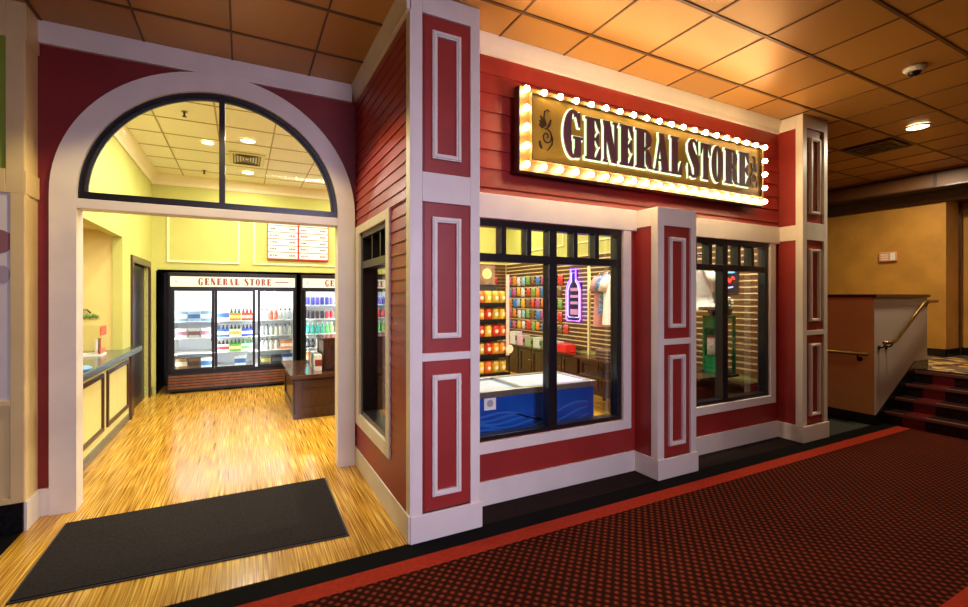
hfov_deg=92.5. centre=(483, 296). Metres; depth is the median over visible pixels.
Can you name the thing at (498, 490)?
baseboard
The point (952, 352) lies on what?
baseboard
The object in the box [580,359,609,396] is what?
base cabinet
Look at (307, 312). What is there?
drink can
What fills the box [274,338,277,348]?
drink bottle
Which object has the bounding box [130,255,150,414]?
door
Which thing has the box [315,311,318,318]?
drink can
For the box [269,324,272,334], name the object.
drink bottle
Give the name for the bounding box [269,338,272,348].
drink bottle
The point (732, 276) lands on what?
window
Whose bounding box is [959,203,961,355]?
trim
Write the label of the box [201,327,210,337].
carton
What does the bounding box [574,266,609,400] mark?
rack
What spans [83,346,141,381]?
countertop
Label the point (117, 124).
window
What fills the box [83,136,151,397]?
wall
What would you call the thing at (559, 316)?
packet
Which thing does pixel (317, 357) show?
magazine stack
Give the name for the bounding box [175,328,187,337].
carton
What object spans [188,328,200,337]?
carton
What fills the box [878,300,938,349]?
handrail
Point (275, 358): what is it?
pack
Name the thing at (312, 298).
drink can
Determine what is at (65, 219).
trim
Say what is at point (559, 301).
packet
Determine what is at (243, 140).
recessed light
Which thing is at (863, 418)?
baseboard
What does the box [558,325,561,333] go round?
packet
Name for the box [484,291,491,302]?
chip bag
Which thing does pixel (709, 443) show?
baseboard
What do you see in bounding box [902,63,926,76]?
dome camera
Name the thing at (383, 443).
trim
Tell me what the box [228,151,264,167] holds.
ceiling vent
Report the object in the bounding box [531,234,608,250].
trim
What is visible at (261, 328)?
drink bottle
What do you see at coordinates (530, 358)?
base cabinet
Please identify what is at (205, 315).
carton
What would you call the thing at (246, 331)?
pack
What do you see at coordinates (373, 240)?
window
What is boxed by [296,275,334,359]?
cooler
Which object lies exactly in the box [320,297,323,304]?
drink can
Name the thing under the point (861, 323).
wall
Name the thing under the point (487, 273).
rack
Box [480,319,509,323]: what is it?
shelf
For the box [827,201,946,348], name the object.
wall
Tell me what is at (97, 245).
wall niche
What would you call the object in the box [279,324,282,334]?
drink bottle
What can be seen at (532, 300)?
packet
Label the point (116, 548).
floor mat
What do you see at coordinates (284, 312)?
drink bottle
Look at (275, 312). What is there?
drink bottle
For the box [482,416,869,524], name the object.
floor
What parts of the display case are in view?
frame, frame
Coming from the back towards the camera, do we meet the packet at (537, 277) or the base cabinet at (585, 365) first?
the packet at (537, 277)
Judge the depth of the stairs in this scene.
5.78 m
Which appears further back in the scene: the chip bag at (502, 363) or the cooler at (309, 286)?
the cooler at (309, 286)
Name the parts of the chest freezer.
label plate, lid, handle, lid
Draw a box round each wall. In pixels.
[38,44,355,488]
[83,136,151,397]
[152,184,506,393]
[355,14,424,510]
[480,53,778,481]
[507,229,608,353]
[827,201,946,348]
[827,294,929,414]
[962,203,967,347]
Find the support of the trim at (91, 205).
attached to the wall at (69, 81)
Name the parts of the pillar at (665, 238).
frame, panel moulding, panel moulding, frame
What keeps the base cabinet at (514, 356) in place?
on the floor at (177, 447)
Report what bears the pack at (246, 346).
in the cooler at (213, 292)
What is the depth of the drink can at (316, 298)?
8.77 m
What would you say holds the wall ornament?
attached to the wall niche at (97, 245)
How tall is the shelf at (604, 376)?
0.025 m
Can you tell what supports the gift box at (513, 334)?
on the base cabinet at (514, 356)
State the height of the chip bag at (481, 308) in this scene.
0.220 m
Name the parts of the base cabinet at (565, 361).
door, door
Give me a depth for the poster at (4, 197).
3.11 m
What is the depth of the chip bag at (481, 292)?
7.25 m
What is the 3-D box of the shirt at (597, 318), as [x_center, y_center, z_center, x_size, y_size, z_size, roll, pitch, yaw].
[1.743,-0.028,6.640,0.471,0.922,0.130,0,0,20]
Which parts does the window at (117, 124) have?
glass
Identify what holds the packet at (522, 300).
hanging from the wall at (513, 236)
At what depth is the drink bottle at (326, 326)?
8.85 m
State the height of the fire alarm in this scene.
0.170 m
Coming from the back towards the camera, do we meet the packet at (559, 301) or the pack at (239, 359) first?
the packet at (559, 301)
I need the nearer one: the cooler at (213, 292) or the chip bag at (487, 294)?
the chip bag at (487, 294)
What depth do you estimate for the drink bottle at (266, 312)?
8.38 m
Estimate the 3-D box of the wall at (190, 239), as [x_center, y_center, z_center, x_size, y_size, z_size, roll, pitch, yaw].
[-2.640,-0.210,9.490,6.940,3.620,0.770,0,0,-28]
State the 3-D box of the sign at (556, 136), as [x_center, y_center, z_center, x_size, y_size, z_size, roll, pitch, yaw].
[1.605,-1.282,4.252,3.060,0.655,0.200,0,0,-28]
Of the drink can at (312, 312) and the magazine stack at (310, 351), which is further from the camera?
the drink can at (312, 312)
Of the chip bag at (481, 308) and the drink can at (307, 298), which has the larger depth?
the drink can at (307, 298)
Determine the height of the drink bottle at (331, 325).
0.210 m
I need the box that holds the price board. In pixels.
[267,223,327,261]
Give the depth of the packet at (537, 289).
9.47 m
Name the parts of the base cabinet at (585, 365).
door, door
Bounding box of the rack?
[480,265,512,376]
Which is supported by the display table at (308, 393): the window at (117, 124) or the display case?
the display case
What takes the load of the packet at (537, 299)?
hanging from the wall at (513, 236)
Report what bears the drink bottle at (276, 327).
in the cooler at (213, 292)
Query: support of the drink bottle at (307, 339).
in the cooler at (309, 286)
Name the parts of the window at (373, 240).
glass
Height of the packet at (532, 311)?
0.213 m
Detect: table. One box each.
[281,360,334,419]
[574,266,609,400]
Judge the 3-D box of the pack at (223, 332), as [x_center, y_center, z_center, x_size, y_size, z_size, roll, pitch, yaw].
[-4.566,0.590,8.112,0.178,0.220,0.142,0,0,-28]
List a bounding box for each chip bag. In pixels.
[480,291,483,302]
[480,307,483,319]
[480,324,483,336]
[480,342,483,354]
[480,361,483,373]
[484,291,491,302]
[484,307,491,319]
[484,324,491,336]
[484,342,491,354]
[484,361,491,373]
[492,291,498,302]
[492,307,498,318]
[492,324,498,335]
[492,341,498,353]
[492,360,498,372]
[499,291,505,302]
[499,307,505,318]
[499,324,505,335]
[499,341,505,353]
[499,360,505,372]
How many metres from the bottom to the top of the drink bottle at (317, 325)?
0.210 m
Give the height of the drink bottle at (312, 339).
0.210 m
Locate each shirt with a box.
[589,267,609,326]
[593,271,609,314]
[598,274,609,324]
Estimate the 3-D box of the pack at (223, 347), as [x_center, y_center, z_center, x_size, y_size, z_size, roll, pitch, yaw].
[-4.566,0.850,8.112,0.178,0.220,0.142,0,0,-28]
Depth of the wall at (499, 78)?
4.00 m
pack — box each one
[217,310,228,320]
[217,324,228,336]
[217,339,228,351]
[230,308,240,320]
[230,324,240,336]
[230,338,240,350]
[234,354,245,364]
[241,308,252,319]
[241,323,251,335]
[241,338,252,350]
[260,354,270,363]
[271,354,281,362]
[280,340,291,348]
[282,353,291,360]
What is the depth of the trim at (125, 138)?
6.19 m
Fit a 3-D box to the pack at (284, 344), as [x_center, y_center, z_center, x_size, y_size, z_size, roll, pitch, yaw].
[-3.667,0.884,8.582,0.202,0.150,0.152,0,0,-28]
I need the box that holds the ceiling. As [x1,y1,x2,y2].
[13,0,967,190]
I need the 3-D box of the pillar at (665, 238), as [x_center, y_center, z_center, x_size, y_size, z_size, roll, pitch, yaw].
[1.674,0.407,4.260,0.518,2.385,0.293,0,0,-28]
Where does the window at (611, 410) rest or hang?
in the wall at (499, 78)
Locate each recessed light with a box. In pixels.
[200,140,215,144]
[239,138,256,143]
[241,171,254,174]
[903,123,932,130]
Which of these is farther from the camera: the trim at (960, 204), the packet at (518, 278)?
the packet at (518, 278)
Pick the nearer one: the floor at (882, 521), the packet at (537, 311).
the floor at (882, 521)
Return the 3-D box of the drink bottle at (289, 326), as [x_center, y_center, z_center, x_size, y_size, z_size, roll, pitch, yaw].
[-3.603,0.600,8.582,0.066,0.200,0.063,0,0,-28]
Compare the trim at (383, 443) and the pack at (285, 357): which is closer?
the trim at (383, 443)
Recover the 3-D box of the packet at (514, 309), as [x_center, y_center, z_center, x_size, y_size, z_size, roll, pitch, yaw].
[0.664,0.359,10.316,0.033,0.193,0.134,0,0,-28]
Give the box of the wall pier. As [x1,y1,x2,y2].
[947,201,958,348]
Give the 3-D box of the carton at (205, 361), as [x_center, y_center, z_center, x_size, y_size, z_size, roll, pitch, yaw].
[-4.788,1.135,7.996,0.167,0.180,0.162,0,0,-28]
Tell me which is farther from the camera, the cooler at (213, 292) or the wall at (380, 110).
the cooler at (213, 292)
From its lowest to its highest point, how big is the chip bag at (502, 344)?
0.220 m
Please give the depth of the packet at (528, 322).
9.77 m
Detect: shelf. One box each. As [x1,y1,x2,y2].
[480,303,509,306]
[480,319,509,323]
[480,336,509,340]
[480,353,509,358]
[480,370,509,376]
[576,371,609,382]
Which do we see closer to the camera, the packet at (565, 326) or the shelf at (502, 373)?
the shelf at (502, 373)
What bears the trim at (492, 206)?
attached to the wall at (499, 78)
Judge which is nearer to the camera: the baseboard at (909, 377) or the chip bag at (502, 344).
the baseboard at (909, 377)
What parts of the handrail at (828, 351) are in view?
rail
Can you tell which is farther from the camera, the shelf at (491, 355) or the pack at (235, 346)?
the pack at (235, 346)
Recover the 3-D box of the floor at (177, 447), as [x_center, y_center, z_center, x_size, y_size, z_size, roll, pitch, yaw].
[-1.951,1.623,6.246,8.720,0.054,7.120,0,0,-28]
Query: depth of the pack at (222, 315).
8.05 m
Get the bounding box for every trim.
[38,19,351,102]
[49,72,354,515]
[77,198,337,227]
[114,125,158,183]
[153,173,328,199]
[167,217,239,263]
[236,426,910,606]
[253,222,334,266]
[351,0,410,101]
[355,208,391,459]
[406,0,411,516]
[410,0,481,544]
[480,30,781,133]
[480,192,636,231]
[480,230,630,454]
[480,263,504,323]
[506,252,609,350]
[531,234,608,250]
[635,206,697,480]
[696,218,779,243]
[696,243,775,416]
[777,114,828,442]
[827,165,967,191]
[827,167,967,202]
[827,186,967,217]
[940,587,967,606]
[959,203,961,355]
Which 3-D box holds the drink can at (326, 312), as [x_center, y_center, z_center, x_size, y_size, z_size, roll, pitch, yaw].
[-3.012,0.344,8.879,0.072,0.150,0.068,0,0,-28]
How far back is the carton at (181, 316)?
7.76 m
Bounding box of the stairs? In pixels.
[885,355,967,439]
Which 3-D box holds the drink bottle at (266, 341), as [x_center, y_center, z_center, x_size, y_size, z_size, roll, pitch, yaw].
[-3.944,0.860,8.404,0.066,0.200,0.063,0,0,-28]
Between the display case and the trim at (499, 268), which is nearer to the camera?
the display case
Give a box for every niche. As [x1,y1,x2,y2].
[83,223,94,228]
[83,229,111,350]
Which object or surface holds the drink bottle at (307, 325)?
in the cooler at (309, 286)
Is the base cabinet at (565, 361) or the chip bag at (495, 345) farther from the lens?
the base cabinet at (565, 361)
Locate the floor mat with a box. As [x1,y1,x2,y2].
[6,478,348,604]
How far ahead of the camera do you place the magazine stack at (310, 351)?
6.74 m
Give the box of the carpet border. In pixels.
[0,423,895,606]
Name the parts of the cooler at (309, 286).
door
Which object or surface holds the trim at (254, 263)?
attached to the wall at (190, 239)
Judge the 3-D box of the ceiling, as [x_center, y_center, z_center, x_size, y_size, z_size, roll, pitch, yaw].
[1.445,-2.031,3.715,18.000,0.077,13.250,0,0,-28]
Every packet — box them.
[512,276,515,285]
[512,288,515,296]
[512,308,515,316]
[513,298,516,307]
[517,277,520,285]
[517,287,520,295]
[521,277,524,285]
[521,288,524,296]
[521,299,524,307]
[526,276,529,284]
[526,298,529,307]
[526,310,529,317]
[526,319,530,329]
[530,309,534,318]
[531,276,534,285]
[531,288,534,296]
[531,299,534,307]
[531,321,534,330]
[536,276,539,284]
[536,288,539,296]
[536,298,539,307]
[536,310,539,320]
[557,286,561,295]
[557,312,561,321]
[558,274,562,285]
[558,300,561,308]
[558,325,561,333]
[564,325,567,333]
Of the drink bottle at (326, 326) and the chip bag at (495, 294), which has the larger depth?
the drink bottle at (326, 326)
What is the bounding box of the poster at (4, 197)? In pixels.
[0,192,9,400]
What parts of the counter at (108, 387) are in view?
panel moulding, panel, panel moulding, post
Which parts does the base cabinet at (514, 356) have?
door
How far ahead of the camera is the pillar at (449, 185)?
3.12 m
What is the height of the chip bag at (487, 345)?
0.220 m
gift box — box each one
[510,331,521,343]
[517,335,529,344]
[525,337,532,346]
[533,337,542,347]
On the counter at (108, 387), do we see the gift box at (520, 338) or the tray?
the tray
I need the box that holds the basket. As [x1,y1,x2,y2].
[557,342,575,352]
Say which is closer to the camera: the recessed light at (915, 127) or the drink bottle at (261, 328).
the recessed light at (915, 127)
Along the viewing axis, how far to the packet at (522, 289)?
9.97 m
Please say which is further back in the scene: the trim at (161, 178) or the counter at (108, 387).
the trim at (161, 178)
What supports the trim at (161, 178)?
attached to the wall at (190, 239)
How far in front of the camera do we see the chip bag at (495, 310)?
7.37 m
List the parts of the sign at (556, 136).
bulb, bulb, bulb, bulb, bulb, bulb, bulb, bulb, bulb, bulb, bulb, bulb, bulb, bulb, bulb, bulb, bulb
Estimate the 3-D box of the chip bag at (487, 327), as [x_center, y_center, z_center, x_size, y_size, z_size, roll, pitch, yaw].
[0.064,0.549,7.352,0.131,0.220,0.104,0,0,-27]
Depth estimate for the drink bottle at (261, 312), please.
8.34 m
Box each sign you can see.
[514,85,767,207]
[566,269,581,321]
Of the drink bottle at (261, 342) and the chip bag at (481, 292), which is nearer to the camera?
the chip bag at (481, 292)
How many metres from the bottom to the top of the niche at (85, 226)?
0.040 m
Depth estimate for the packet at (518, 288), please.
10.11 m
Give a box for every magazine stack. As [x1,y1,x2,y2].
[310,351,316,366]
[312,352,319,368]
[314,354,321,370]
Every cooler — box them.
[167,272,296,392]
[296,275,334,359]
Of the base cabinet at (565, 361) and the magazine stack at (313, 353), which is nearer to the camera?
the magazine stack at (313, 353)
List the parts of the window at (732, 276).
transom glass, glass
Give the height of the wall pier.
2.590 m
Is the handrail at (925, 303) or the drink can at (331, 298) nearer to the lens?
the handrail at (925, 303)
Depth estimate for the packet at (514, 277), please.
10.28 m
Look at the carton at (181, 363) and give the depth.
7.76 m
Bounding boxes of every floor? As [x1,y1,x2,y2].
[0,370,603,606]
[291,429,967,606]
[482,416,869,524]
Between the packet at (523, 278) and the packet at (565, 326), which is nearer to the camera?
the packet at (565, 326)
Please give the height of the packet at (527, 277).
0.192 m
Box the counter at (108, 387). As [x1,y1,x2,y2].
[83,346,141,470]
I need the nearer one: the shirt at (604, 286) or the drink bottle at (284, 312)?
the shirt at (604, 286)
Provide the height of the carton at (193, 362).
0.180 m
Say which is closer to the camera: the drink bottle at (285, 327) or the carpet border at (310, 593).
the carpet border at (310, 593)
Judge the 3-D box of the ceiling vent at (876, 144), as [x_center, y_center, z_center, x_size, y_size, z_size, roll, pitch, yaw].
[5.254,-1.985,6.199,0.550,0.014,0.550,0,0,-28]
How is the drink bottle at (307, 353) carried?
in the cooler at (309, 286)
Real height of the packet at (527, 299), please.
0.212 m
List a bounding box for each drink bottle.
[260,309,263,319]
[260,324,263,334]
[260,339,263,349]
[265,309,268,319]
[265,324,268,334]
[265,338,268,349]
[269,309,272,319]
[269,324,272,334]
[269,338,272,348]
[274,309,277,319]
[274,324,277,334]
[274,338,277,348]
[279,309,282,318]
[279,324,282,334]
[283,308,286,318]
[283,324,286,334]
[288,308,291,318]
[288,324,291,333]
[306,323,309,333]
[306,336,309,347]
[306,350,309,359]
[311,322,314,333]
[311,336,314,346]
[315,322,318,333]
[320,322,323,332]
[325,322,328,332]
[330,322,333,332]
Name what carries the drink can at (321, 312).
on the cooler at (309, 286)
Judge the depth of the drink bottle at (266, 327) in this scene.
8.38 m
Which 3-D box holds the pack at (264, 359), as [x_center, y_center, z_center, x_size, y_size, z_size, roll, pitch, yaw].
[-3.972,1.145,8.422,0.167,0.160,0.152,0,0,-28]
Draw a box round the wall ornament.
[83,309,98,317]
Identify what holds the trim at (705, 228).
attached to the wall at (499, 78)
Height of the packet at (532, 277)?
0.199 m
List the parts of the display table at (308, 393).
frame, frame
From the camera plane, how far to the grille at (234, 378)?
7.89 m
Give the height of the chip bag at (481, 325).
0.220 m
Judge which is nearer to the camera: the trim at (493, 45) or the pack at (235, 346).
the trim at (493, 45)
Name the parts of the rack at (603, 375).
leg, post, leg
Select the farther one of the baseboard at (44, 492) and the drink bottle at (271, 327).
the drink bottle at (271, 327)
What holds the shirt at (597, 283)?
hanging from the rack at (603, 375)
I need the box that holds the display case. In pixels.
[316,334,334,370]
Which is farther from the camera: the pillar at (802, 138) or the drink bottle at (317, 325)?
the drink bottle at (317, 325)
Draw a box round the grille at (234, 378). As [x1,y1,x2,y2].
[168,369,283,389]
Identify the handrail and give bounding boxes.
[827,349,868,360]
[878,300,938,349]
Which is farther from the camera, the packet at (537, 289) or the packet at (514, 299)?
the packet at (514, 299)
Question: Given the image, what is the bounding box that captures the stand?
[83,325,105,356]
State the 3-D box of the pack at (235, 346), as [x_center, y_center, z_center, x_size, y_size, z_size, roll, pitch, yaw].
[-4.402,0.850,8.198,0.178,0.220,0.142,0,0,-28]
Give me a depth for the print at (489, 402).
3.86 m
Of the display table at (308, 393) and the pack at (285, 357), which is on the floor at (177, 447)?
the display table at (308, 393)
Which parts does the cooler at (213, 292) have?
door, handle, panel, door, handle, door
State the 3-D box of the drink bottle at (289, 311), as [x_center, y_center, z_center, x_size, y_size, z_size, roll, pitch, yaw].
[-3.603,0.320,8.582,0.066,0.200,0.063,0,0,-28]
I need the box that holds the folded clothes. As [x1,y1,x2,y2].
[595,348,609,359]
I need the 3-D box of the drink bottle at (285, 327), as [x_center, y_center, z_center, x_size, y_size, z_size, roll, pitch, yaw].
[-3.671,0.600,8.546,0.066,0.200,0.063,0,0,-28]
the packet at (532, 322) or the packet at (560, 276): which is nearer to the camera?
the packet at (560, 276)
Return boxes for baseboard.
[24,490,39,530]
[37,488,48,515]
[355,446,409,543]
[480,450,635,506]
[696,420,777,455]
[827,406,874,425]
[875,359,927,425]
[927,347,967,356]
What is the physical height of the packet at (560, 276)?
0.212 m
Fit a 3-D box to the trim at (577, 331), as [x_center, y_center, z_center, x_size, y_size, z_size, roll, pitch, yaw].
[1.902,0.115,8.031,0.035,1.730,5.940,0,0,-28]
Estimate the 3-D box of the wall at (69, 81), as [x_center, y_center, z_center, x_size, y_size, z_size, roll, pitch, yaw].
[-2.260,-0.225,3.953,2.290,3.650,0.120,0,0,-28]
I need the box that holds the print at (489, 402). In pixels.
[487,400,492,406]
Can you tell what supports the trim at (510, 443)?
attached to the wall at (499, 78)
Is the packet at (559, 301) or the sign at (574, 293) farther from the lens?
the packet at (559, 301)
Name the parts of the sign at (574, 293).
printed panel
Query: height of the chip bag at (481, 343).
0.220 m
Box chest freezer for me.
[480,371,595,433]
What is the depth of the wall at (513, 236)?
9.46 m
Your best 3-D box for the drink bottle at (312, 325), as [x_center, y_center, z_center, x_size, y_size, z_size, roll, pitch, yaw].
[-3.243,0.595,8.758,0.072,0.210,0.068,0,0,-28]
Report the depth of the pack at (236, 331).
8.14 m
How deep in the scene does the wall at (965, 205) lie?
7.89 m
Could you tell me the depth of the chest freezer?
4.10 m
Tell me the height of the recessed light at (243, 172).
0.012 m
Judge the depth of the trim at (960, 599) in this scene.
2.44 m
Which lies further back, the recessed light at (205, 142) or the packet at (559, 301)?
the packet at (559, 301)
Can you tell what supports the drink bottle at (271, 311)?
in the cooler at (213, 292)
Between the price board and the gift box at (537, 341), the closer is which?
the price board
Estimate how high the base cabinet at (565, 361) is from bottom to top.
0.596 m
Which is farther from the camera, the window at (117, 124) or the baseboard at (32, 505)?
the window at (117, 124)
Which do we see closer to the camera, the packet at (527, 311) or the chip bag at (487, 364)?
the chip bag at (487, 364)
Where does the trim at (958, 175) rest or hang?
attached to the ceiling
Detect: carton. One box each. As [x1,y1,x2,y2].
[175,311,187,321]
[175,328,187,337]
[175,358,187,368]
[188,311,200,320]
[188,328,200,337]
[188,357,200,367]
[201,311,211,320]
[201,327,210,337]
[201,356,211,366]
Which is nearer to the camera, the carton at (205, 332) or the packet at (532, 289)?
the carton at (205, 332)
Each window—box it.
[78,93,336,217]
[361,222,384,436]
[480,219,620,441]
[696,238,767,406]
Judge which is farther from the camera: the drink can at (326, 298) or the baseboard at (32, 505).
the drink can at (326, 298)
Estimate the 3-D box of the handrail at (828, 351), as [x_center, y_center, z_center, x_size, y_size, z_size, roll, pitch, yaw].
[3.945,0.760,7.349,0.096,0.119,3.620,0,0,-28]
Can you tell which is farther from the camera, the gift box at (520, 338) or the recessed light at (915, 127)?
the gift box at (520, 338)
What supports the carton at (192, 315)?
on the cooler at (213, 292)
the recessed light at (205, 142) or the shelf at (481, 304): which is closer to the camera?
the recessed light at (205, 142)
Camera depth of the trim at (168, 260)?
7.90 m
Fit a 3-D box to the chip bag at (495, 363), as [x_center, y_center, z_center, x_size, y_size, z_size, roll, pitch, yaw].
[0.181,1.129,7.413,0.131,0.220,0.104,0,0,-27]
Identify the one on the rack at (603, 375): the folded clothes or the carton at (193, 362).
the folded clothes
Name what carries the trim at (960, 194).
attached to the wall at (965, 205)
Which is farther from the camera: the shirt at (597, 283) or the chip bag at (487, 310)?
the chip bag at (487, 310)
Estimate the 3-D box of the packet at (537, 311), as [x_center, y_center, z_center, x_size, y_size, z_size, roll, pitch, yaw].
[1.099,0.382,9.483,0.033,0.213,0.149,0,0,-28]
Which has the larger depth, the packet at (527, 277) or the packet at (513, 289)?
the packet at (513, 289)
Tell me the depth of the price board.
8.57 m
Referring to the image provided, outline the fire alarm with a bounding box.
[879,251,897,261]
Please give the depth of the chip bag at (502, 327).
7.43 m
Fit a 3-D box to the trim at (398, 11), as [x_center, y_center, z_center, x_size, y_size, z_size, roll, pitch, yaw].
[-0.869,-1.927,3.697,0.059,0.145,1.620,0,0,-28]
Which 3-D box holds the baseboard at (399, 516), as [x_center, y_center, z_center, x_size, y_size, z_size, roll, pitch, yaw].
[-0.853,1.511,3.706,0.022,0.178,1.620,0,0,-28]
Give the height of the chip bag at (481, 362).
0.220 m
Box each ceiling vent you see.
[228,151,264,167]
[842,139,911,156]
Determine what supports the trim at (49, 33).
attached to the wall at (69, 81)
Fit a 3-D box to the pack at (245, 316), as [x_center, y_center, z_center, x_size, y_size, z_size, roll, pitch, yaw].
[-4.238,0.309,8.283,0.178,0.220,0.142,0,0,-28]
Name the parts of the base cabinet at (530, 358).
door, door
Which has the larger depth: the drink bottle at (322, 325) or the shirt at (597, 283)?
the drink bottle at (322, 325)
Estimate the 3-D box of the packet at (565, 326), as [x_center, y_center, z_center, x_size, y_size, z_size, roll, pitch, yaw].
[1.526,0.613,8.665,0.033,0.174,0.121,0,0,-28]
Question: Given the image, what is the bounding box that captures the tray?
[83,365,92,371]
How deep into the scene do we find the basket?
8.24 m
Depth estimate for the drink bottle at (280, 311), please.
8.49 m
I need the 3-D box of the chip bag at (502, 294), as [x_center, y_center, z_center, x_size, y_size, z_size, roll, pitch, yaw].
[0.298,0.019,7.474,0.131,0.220,0.104,0,0,-26]
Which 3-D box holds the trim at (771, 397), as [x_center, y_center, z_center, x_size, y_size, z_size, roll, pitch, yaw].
[2.566,0.300,4.875,1.660,1.800,0.030,0,0,-28]
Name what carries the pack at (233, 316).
on the cooler at (213, 292)
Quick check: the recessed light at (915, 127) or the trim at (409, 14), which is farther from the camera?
the recessed light at (915, 127)
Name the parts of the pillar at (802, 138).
frame, panel moulding, panel moulding, panel moulding, frame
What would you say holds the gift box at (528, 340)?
on the base cabinet at (530, 358)
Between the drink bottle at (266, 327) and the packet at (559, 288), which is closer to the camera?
the drink bottle at (266, 327)
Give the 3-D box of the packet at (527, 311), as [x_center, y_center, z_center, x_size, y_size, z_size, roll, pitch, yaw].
[0.919,0.367,9.828,0.033,0.180,0.126,0,0,-28]
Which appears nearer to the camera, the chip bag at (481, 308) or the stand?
the stand
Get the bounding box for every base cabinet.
[497,343,518,373]
[518,345,542,373]
[557,352,591,374]
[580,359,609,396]
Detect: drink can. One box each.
[306,297,309,304]
[306,311,309,318]
[311,297,314,304]
[311,311,314,318]
[315,297,318,304]
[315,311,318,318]
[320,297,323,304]
[320,311,323,318]
[325,297,328,304]
[325,311,328,318]
[330,297,333,304]

